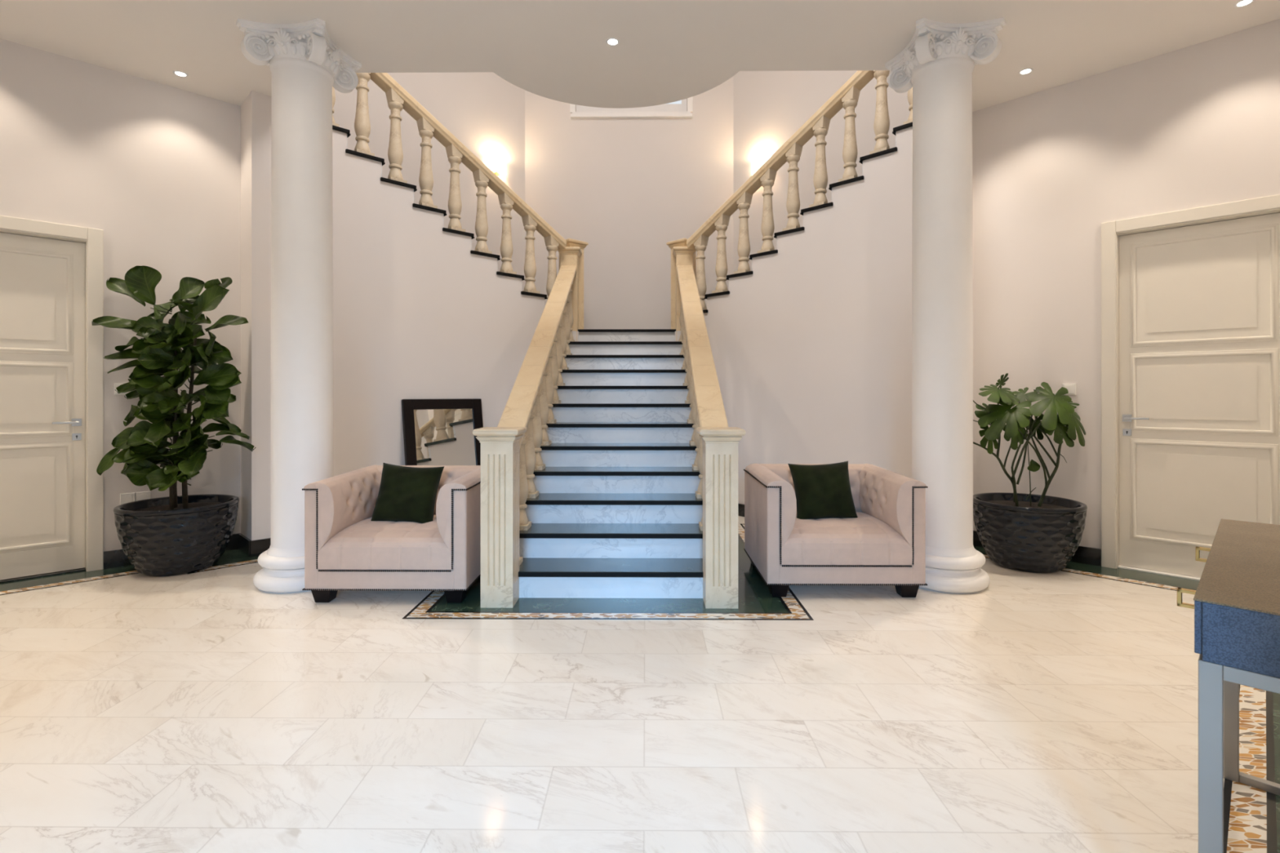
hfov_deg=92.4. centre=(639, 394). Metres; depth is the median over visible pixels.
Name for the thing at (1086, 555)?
baseboard
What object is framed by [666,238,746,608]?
balustrade
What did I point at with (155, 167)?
wall
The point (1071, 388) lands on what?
light switch
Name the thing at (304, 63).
column
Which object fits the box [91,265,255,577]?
fig tree
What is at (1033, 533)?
potted plant
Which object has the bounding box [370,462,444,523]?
cushion
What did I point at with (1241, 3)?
recessed light
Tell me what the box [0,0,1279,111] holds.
ceiling
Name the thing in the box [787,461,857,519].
cushion
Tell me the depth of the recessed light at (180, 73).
4.49 m
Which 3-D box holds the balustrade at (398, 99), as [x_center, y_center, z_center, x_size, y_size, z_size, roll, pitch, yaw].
[-1.944,-2.175,5.880,2.980,2.509,0.170,0,0,-45]
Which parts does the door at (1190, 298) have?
keyhole plate, handle, lever, panel moulding, panel moulding, panel moulding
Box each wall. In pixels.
[0,38,240,551]
[240,90,578,540]
[332,72,524,290]
[524,75,733,328]
[675,126,912,504]
[733,71,910,271]
[972,18,1279,548]
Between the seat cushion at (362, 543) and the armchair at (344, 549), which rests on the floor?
the armchair at (344, 549)
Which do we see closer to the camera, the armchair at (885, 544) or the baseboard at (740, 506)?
the armchair at (885, 544)
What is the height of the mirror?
1.213 m
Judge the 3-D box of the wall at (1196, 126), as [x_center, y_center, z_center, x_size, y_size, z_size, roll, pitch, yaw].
[3.457,-0.550,4.589,0.280,3.600,2.348,0,0,-45]
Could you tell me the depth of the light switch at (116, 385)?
4.45 m
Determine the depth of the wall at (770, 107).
7.43 m
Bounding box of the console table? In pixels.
[1177,519,1279,852]
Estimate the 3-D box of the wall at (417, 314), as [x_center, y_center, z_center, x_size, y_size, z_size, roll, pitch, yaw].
[-2.301,-0.655,6.326,3.223,3.811,1.287,0,0,-45]
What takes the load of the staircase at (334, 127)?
on the floor
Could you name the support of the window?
in the wall at (627, 188)
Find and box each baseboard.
[103,533,270,568]
[737,503,744,516]
[973,530,1101,566]
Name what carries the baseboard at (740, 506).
attached to the wall at (811, 348)
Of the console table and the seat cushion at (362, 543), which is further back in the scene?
the seat cushion at (362, 543)
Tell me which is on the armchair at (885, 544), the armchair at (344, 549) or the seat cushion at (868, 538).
the seat cushion at (868, 538)
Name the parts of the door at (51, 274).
panel moulding, panel moulding, panel moulding, lever, keyhole plate, handle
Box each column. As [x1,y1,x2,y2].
[235,17,361,593]
[884,17,1005,594]
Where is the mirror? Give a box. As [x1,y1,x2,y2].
[401,399,483,465]
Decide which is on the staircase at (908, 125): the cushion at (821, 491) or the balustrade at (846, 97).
the balustrade at (846, 97)
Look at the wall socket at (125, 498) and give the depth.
4.49 m
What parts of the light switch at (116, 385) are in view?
plate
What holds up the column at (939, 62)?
on the floor
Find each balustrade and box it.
[332,72,566,299]
[472,238,588,608]
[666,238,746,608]
[686,70,912,310]
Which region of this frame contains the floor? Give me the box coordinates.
[0,515,1279,852]
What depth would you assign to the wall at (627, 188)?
8.00 m
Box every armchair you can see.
[302,465,480,602]
[743,463,928,597]
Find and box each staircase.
[332,124,547,299]
[518,328,702,598]
[702,122,912,313]
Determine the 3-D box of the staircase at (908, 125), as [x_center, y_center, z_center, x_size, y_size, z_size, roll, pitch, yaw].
[2.098,-1.673,6.156,1.302,1.837,3.255,0,0,-45]
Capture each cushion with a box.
[317,514,452,569]
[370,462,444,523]
[781,511,912,564]
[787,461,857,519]
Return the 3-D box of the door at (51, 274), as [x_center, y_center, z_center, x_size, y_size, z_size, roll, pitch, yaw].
[-4.269,0.035,4.078,1.050,2.430,0.162,0,0,-45]
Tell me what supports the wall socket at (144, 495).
attached to the wall at (155, 167)
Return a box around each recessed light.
[173,70,188,77]
[605,37,619,45]
[1017,67,1033,75]
[1233,0,1254,8]
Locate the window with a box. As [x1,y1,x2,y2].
[569,97,693,118]
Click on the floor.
(211, 711)
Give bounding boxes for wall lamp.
[485,155,506,176]
[751,154,770,175]
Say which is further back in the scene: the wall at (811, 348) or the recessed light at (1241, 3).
the wall at (811, 348)
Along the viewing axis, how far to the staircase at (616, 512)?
4.67 m
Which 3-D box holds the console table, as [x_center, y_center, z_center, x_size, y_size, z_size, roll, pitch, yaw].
[1.645,0.830,1.505,1.134,0.840,0.424,0,0,-45]
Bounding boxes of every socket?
[120,492,135,504]
[135,491,150,501]
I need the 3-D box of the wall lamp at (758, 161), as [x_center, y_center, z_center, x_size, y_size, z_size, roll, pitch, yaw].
[1.488,-2.850,7.631,0.118,0.220,0.270,0,0,-45]
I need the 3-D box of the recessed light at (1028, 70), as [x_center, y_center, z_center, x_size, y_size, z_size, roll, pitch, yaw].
[2.802,-2.347,4.456,0.092,0.006,0.092,0,0,1]
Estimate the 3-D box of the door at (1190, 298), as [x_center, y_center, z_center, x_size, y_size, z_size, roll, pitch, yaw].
[3.780,0.000,4.145,0.162,2.500,1.050,0,0,-45]
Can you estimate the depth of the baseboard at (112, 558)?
4.74 m
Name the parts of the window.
sill, pane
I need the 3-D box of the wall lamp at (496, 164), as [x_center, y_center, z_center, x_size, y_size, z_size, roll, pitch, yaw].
[-1.779,-2.850,7.659,0.270,0.220,0.118,0,0,-45]
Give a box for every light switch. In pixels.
[114,383,136,395]
[1062,383,1075,395]
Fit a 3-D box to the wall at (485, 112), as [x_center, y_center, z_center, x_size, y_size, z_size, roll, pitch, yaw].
[-3.397,-2.150,6.301,5.332,6.800,0.240,0,0,-45]
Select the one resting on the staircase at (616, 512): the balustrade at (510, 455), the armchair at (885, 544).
the balustrade at (510, 455)
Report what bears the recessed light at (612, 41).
in the ceiling
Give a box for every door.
[0,215,103,582]
[1101,194,1279,580]

